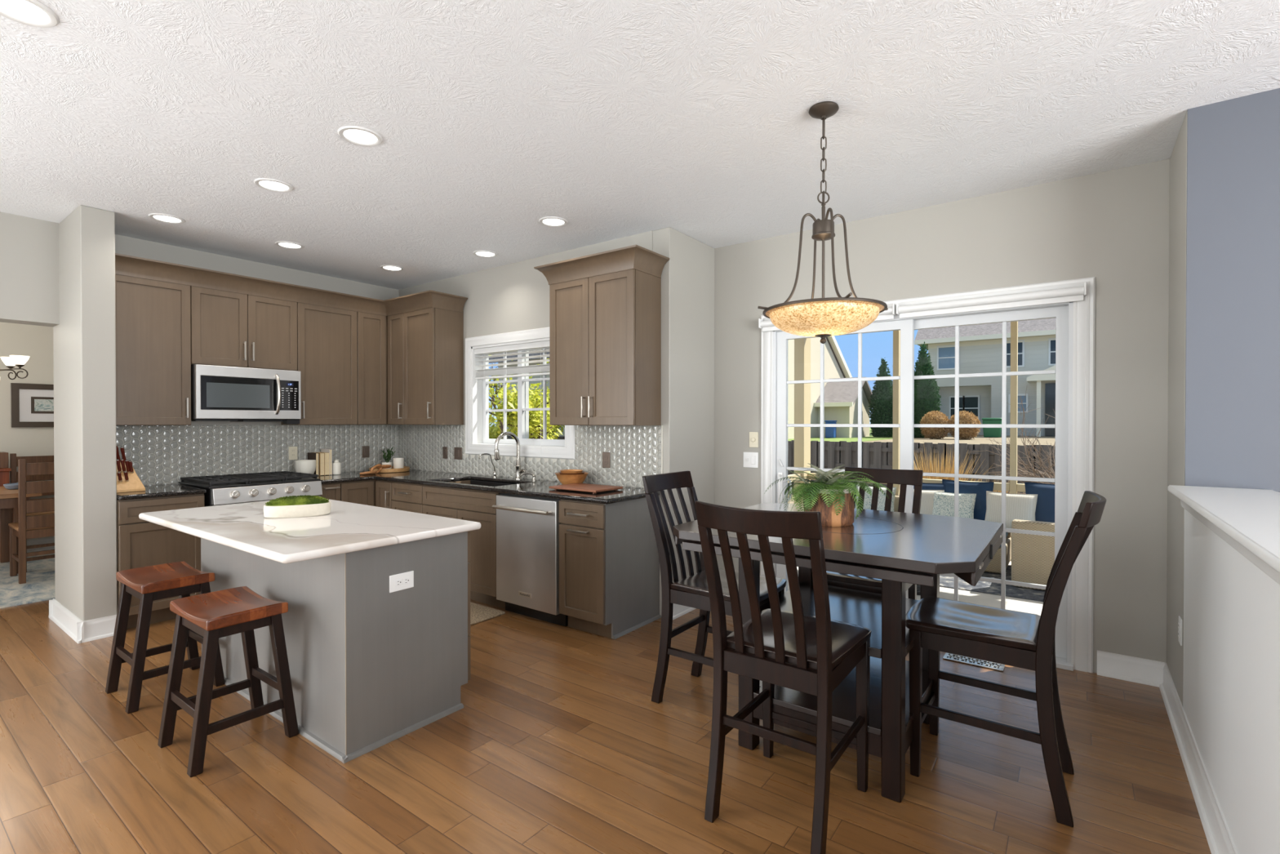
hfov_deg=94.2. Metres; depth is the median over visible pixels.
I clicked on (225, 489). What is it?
gas range
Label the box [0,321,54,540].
wall
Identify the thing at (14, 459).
chair
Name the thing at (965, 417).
dry shrub
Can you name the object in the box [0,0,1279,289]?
ceiling
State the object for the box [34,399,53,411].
print
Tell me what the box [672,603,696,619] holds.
baseboard
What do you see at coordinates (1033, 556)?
wicker armchair
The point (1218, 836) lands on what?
baseboard
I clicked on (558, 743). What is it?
floor
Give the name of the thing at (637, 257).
crown molding
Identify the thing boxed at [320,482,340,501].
base cabinet
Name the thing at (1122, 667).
baseboard
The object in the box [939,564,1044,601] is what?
outdoor rug
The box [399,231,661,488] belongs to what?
wall
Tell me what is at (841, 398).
house
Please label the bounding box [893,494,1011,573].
wicker sofa
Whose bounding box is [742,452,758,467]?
light switch
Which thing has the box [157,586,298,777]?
bar stool
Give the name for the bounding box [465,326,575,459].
window
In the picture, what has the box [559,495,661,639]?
base cabinet
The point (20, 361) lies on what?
chandelier
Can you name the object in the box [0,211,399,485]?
wall
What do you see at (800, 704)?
shelf
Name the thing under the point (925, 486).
throw pillow
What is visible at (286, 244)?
recessed light
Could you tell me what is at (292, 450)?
wall outlet
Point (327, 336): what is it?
upper cabinet
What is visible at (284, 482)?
cooktop
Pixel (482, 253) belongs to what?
recessed light
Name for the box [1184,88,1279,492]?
wall
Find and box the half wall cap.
[1168,484,1279,584]
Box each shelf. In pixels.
[753,656,932,736]
[760,584,919,658]
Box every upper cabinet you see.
[115,274,191,425]
[190,285,297,370]
[280,302,357,424]
[356,311,387,424]
[387,306,463,424]
[549,268,661,425]
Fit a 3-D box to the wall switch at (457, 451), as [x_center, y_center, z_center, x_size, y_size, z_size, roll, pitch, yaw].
[-1.718,0.249,5.607,0.115,0.115,0.010,0,1,36]
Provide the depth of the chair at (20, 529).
5.17 m
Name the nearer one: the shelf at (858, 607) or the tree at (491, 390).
the shelf at (858, 607)
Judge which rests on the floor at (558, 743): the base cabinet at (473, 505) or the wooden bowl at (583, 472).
the base cabinet at (473, 505)
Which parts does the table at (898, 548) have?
leg, leg, shelf rail, leg, shelf rail, leg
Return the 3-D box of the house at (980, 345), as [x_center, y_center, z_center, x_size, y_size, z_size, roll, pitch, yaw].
[21.169,-3.228,26.634,15.220,7.250,8.200,0,1,36]
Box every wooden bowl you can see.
[555,472,588,484]
[558,471,585,474]
[560,469,582,473]
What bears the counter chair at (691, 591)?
on the floor at (558, 743)
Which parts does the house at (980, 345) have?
pane, pane, pane, pane, pane, porch post, pane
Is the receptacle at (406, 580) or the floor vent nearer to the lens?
the receptacle at (406, 580)
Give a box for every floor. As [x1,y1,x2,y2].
[0,549,1211,853]
[787,559,1043,615]
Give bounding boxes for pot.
[803,491,854,526]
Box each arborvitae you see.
[867,357,893,437]
[913,341,942,437]
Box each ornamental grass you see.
[913,442,991,481]
[965,473,1019,493]
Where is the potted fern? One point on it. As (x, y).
(829, 495)
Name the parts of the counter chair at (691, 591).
leg, rail, leg, seat, leg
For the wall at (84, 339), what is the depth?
3.87 m
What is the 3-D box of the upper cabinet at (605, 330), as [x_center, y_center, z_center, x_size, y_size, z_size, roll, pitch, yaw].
[-0.274,-0.544,4.330,0.787,1.064,0.364,0,1,36]
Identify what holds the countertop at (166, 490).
on the base cabinet at (140, 543)
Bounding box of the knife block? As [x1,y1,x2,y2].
[116,445,145,493]
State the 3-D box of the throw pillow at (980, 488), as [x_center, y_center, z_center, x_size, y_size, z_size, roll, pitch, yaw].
[3.476,0.799,6.331,0.500,0.451,0.191,0,1,42]
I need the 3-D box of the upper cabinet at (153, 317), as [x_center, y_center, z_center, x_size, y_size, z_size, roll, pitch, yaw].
[-3.639,-0.545,4.362,0.364,1.064,0.489,0,1,36]
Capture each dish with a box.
[3,482,17,489]
[263,494,330,518]
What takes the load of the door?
in the wall at (1112, 227)
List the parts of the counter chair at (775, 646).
leg, rail, leg, rail, seat, leg, leg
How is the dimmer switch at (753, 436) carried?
attached to the wall at (1112, 227)
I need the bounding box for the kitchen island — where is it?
[200,530,471,763]
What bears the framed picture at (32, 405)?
attached to the wall at (35, 341)
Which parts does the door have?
handle, sliding panel, fixed panel, sill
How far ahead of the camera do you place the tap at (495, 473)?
5.19 m
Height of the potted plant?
0.228 m
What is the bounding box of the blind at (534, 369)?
[474,340,549,455]
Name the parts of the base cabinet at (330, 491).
handle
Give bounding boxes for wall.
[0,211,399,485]
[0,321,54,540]
[53,204,117,621]
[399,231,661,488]
[652,226,714,615]
[714,159,1169,672]
[1166,111,1279,853]
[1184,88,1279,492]
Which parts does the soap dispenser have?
spout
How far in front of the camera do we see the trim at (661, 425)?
4.24 m
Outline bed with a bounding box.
[863,434,1055,445]
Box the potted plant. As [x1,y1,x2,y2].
[380,447,395,468]
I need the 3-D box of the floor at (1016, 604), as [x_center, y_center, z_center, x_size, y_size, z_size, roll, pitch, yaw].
[3.624,1.639,4.951,6.600,0.440,3.580,0,1,36]
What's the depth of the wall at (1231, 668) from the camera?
1.99 m
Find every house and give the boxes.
[488,335,872,439]
[914,317,1055,436]
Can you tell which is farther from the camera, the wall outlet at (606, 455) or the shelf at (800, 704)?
the wall outlet at (606, 455)
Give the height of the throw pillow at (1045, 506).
0.446 m
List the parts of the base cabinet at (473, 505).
door, false drawer, door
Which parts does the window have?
sash, sash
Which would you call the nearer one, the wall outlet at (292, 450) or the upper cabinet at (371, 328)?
the wall outlet at (292, 450)
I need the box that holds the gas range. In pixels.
[177,471,322,506]
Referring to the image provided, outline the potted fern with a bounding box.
[764,462,895,526]
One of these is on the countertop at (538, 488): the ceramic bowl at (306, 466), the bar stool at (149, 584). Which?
the ceramic bowl at (306, 466)
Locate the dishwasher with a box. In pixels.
[492,493,568,626]
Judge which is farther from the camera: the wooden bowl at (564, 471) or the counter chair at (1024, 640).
the wooden bowl at (564, 471)
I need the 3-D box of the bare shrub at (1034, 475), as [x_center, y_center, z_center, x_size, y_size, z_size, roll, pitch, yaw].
[6.376,0.414,8.601,2.534,2.053,2.394,0,0,18]
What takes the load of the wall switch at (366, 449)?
attached to the wall at (159, 455)
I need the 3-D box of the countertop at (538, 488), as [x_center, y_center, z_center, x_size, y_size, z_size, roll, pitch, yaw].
[-1.493,0.460,4.775,3.342,0.032,1.100,0,1,36]
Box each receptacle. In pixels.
[395,578,401,586]
[402,577,409,584]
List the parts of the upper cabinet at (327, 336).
handle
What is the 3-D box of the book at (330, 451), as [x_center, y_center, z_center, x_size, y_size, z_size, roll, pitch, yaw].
[-2.885,0.321,5.470,0.160,0.235,0.022,0,1,36]
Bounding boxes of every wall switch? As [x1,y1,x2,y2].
[362,445,369,457]
[442,446,447,458]
[453,447,462,459]
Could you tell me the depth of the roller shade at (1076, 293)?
3.54 m
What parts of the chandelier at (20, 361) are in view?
lamp shade, arm, arm, lamp shade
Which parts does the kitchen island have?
panel, shoe molding, panel, drawer, drawer, drawer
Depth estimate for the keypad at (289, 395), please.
4.96 m
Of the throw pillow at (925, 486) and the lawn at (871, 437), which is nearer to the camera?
the throw pillow at (925, 486)
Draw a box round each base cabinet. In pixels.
[116,493,204,629]
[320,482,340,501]
[339,480,393,508]
[391,479,479,513]
[422,484,505,608]
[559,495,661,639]
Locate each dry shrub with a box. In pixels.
[920,410,950,439]
[948,409,980,439]
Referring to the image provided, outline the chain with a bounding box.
[359,463,391,475]
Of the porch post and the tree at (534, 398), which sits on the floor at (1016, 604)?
the porch post
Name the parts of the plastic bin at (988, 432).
lid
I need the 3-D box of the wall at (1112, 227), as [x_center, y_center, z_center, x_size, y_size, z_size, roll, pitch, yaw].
[1.731,-0.024,3.991,3.010,2.780,0.148,0,1,36]
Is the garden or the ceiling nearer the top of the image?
the ceiling
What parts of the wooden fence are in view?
rail, rail, rail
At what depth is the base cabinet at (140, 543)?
4.06 m
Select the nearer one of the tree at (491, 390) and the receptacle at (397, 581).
the receptacle at (397, 581)
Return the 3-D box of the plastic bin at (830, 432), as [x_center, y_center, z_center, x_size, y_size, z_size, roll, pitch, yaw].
[7.393,0.084,23.026,0.370,0.680,0.400,0,1,36]
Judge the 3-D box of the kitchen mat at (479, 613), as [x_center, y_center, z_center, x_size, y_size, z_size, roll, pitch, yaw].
[-1.459,1.357,4.401,0.855,0.011,0.480,0,1,36]
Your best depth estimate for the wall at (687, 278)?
4.40 m
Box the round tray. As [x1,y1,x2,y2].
[368,466,409,472]
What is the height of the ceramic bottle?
0.136 m
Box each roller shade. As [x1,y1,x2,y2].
[758,303,896,331]
[896,281,1086,481]
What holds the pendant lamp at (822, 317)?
hanging from the ceiling
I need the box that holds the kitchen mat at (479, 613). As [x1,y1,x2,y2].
[470,601,505,625]
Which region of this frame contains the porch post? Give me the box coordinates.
[787,320,1025,537]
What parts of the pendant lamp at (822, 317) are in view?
arm, arm, stem, lamp shade, arm, arm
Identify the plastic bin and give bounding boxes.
[824,420,836,438]
[981,417,1001,437]
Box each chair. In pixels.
[8,458,54,583]
[9,453,54,549]
[642,471,786,703]
[695,500,871,853]
[826,466,923,599]
[905,490,1106,826]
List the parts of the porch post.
rail, post, rail, post, rail, post, rail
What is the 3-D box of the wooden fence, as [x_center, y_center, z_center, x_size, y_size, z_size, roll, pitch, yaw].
[5.662,0.855,11.395,25.052,1.112,0.070,0,1,36]
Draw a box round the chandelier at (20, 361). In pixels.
[0,355,30,379]
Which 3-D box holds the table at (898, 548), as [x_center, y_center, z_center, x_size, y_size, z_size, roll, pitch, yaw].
[0.888,0.904,2.631,1.163,0.945,1.090,0,1,36]
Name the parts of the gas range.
knob, knob, control panel, knob, knob, knob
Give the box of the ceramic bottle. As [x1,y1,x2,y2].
[332,459,341,475]
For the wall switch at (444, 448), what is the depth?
5.72 m
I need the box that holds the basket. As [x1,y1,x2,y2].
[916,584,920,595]
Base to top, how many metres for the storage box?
0.160 m
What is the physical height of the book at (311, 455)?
0.205 m
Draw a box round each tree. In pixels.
[488,358,562,439]
[488,360,515,439]
[488,382,564,439]
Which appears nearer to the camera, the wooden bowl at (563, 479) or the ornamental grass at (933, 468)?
the wooden bowl at (563, 479)
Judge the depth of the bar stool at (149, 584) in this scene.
3.06 m
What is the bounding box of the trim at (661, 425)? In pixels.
[661,425,662,473]
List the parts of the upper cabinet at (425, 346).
door, handle, door, handle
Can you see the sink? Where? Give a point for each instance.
(472, 482)
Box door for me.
[760,276,1095,672]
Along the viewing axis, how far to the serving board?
4.20 m
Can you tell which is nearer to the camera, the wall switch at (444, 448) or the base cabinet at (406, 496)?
the base cabinet at (406, 496)
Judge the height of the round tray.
0.038 m
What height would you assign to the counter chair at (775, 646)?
1.126 m
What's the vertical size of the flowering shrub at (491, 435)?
1.774 m
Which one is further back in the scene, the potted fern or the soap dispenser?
the soap dispenser
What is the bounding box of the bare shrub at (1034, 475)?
[965,386,1055,493]
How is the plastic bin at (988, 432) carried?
on the bed
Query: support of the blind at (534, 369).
attached to the window
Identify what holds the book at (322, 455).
on the countertop at (538, 488)
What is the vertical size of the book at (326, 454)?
0.205 m
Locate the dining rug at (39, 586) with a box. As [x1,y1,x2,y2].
[0,553,55,608]
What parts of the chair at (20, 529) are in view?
leg, leg, seat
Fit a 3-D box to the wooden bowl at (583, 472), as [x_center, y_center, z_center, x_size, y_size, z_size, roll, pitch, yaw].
[-0.519,0.366,4.537,0.206,0.043,0.206,0,1,36]
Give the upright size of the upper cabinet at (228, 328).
0.602 m
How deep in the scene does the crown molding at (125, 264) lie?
4.92 m
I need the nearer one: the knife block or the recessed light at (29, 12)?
the recessed light at (29, 12)
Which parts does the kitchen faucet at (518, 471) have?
lever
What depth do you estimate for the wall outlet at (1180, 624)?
2.69 m
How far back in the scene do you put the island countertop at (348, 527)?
2.79 m
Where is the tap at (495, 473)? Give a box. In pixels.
[478,453,497,477]
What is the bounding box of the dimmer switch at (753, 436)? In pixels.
[749,431,758,447]
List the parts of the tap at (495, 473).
spout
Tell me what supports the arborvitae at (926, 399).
on the bed
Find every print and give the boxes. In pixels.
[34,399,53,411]
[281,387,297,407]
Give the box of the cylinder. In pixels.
[392,457,404,468]
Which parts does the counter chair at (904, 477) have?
seat, rail, leg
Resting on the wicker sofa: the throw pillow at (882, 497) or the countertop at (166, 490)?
the throw pillow at (882, 497)
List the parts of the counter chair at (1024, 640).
leg, leg, seat, leg, leg, rail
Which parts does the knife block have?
knife handle, knife handle, knife handle, knife handle, knife handle, knife handle, knife handle, knife handle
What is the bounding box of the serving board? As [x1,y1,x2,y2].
[549,483,622,493]
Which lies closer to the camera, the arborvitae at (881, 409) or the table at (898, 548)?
the table at (898, 548)
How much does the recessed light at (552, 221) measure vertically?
0.008 m
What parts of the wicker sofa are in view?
backrest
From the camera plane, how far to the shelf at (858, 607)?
2.69 m
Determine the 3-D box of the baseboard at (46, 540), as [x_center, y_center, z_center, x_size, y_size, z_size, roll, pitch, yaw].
[-7.019,1.289,5.803,0.030,0.128,6.000,0,1,36]
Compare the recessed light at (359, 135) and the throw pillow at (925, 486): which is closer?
the recessed light at (359, 135)
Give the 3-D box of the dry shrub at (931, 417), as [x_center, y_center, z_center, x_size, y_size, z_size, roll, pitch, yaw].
[10.843,-0.034,21.842,1.066,1.178,1.080,0,0,-17]
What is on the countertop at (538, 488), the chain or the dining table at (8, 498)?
the chain
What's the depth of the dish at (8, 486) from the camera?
5.67 m
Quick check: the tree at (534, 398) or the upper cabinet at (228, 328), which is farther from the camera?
the tree at (534, 398)
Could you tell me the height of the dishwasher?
0.876 m
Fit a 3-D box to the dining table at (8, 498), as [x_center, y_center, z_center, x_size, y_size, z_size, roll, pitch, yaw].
[-6.391,0.974,5.178,0.980,0.744,1.540,0,1,36]
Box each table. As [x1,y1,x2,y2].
[0,486,41,573]
[673,502,1003,802]
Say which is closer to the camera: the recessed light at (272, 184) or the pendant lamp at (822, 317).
the pendant lamp at (822, 317)
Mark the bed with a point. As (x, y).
(979, 439)
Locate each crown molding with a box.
[115,253,467,316]
[533,244,670,284]
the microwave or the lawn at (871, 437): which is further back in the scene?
the lawn at (871, 437)
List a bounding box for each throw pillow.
[854,484,896,511]
[913,482,946,492]
[913,488,944,515]
[932,491,976,519]
[942,479,994,520]
[984,490,1037,528]
[1024,481,1054,522]
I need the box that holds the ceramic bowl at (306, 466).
[293,459,315,474]
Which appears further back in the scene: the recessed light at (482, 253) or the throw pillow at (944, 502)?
the throw pillow at (944, 502)
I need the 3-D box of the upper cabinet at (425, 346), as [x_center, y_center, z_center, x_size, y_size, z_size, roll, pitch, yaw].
[-2.057,-0.554,5.638,0.735,1.064,0.364,0,1,36]
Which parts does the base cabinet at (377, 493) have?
panel, door, handle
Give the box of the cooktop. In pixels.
[177,477,319,488]
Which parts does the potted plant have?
pot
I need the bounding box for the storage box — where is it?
[0,451,8,468]
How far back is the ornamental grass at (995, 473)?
7.96 m
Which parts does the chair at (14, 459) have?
leg, seat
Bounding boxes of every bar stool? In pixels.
[105,561,225,713]
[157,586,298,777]
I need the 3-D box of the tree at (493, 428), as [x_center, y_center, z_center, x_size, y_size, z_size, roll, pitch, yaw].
[-3.029,0.077,16.322,2.829,2.623,2.388,0,1,33]
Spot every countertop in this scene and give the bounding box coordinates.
[116,484,206,500]
[138,498,480,563]
[313,469,664,504]
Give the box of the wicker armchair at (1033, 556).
[1011,519,1054,590]
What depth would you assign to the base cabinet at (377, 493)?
5.25 m
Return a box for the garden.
[787,490,794,503]
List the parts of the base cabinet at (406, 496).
handle, drawer, door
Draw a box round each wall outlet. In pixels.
[288,446,297,459]
[389,570,413,592]
[602,452,610,467]
[1177,615,1182,645]
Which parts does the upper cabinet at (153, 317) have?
handle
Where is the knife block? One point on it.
(127, 480)
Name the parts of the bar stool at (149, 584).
leg, leg, seat, leg, leg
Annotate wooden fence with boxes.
[500,435,1055,493]
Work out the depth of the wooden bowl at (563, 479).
4.45 m
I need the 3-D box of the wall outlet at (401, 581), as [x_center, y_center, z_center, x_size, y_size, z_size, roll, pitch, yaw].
[-1.063,0.690,2.652,0.009,0.075,0.118,0,1,36]
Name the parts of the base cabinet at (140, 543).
door, drawer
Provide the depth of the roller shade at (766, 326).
3.95 m
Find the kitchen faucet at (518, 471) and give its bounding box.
[494,431,525,479]
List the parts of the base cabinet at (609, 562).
handle, handle, drawer, door, panel, shoe molding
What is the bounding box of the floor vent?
[942,652,1004,671]
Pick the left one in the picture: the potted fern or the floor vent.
the potted fern
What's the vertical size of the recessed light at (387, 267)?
0.008 m
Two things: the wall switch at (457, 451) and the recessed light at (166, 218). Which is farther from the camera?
the wall switch at (457, 451)
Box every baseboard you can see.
[26,537,54,552]
[48,598,116,644]
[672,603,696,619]
[1097,650,1164,687]
[1159,662,1237,853]
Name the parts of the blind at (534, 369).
rail, cord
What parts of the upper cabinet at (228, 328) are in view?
door, handle, handle, door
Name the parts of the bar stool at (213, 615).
leg, leg, seat, leg, leg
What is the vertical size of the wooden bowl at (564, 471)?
0.046 m
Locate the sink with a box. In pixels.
[447,480,515,486]
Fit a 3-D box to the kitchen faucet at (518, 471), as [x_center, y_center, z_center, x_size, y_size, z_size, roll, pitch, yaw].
[-1.091,0.242,4.963,0.254,0.403,0.136,0,0,-19]
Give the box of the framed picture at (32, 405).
[10,382,53,426]
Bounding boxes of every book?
[307,452,319,475]
[314,452,324,475]
[320,448,332,475]
[322,452,329,475]
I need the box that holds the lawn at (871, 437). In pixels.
[496,426,893,442]
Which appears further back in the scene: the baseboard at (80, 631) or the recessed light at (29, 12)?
the baseboard at (80, 631)
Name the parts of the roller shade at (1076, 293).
pull cord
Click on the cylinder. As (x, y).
(398, 463)
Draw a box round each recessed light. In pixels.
[0,0,59,27]
[147,213,186,223]
[253,177,293,192]
[275,240,304,248]
[337,125,382,146]
[379,264,404,271]
[472,249,497,257]
[538,216,568,226]
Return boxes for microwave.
[191,364,301,423]
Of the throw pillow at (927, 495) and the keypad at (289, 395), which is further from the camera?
the throw pillow at (927, 495)
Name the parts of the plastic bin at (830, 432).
lid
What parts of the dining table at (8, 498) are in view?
leg, leg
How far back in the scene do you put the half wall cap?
1.84 m
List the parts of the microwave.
handle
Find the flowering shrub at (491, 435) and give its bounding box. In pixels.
[488,423,502,439]
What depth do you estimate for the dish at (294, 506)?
3.08 m
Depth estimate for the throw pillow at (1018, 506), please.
5.79 m
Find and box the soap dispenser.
[520,472,536,480]
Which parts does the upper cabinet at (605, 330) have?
door, handle, handle, door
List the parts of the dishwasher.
handle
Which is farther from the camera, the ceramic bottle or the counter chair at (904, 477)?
the ceramic bottle
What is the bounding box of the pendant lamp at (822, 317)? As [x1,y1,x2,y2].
[757,101,888,343]

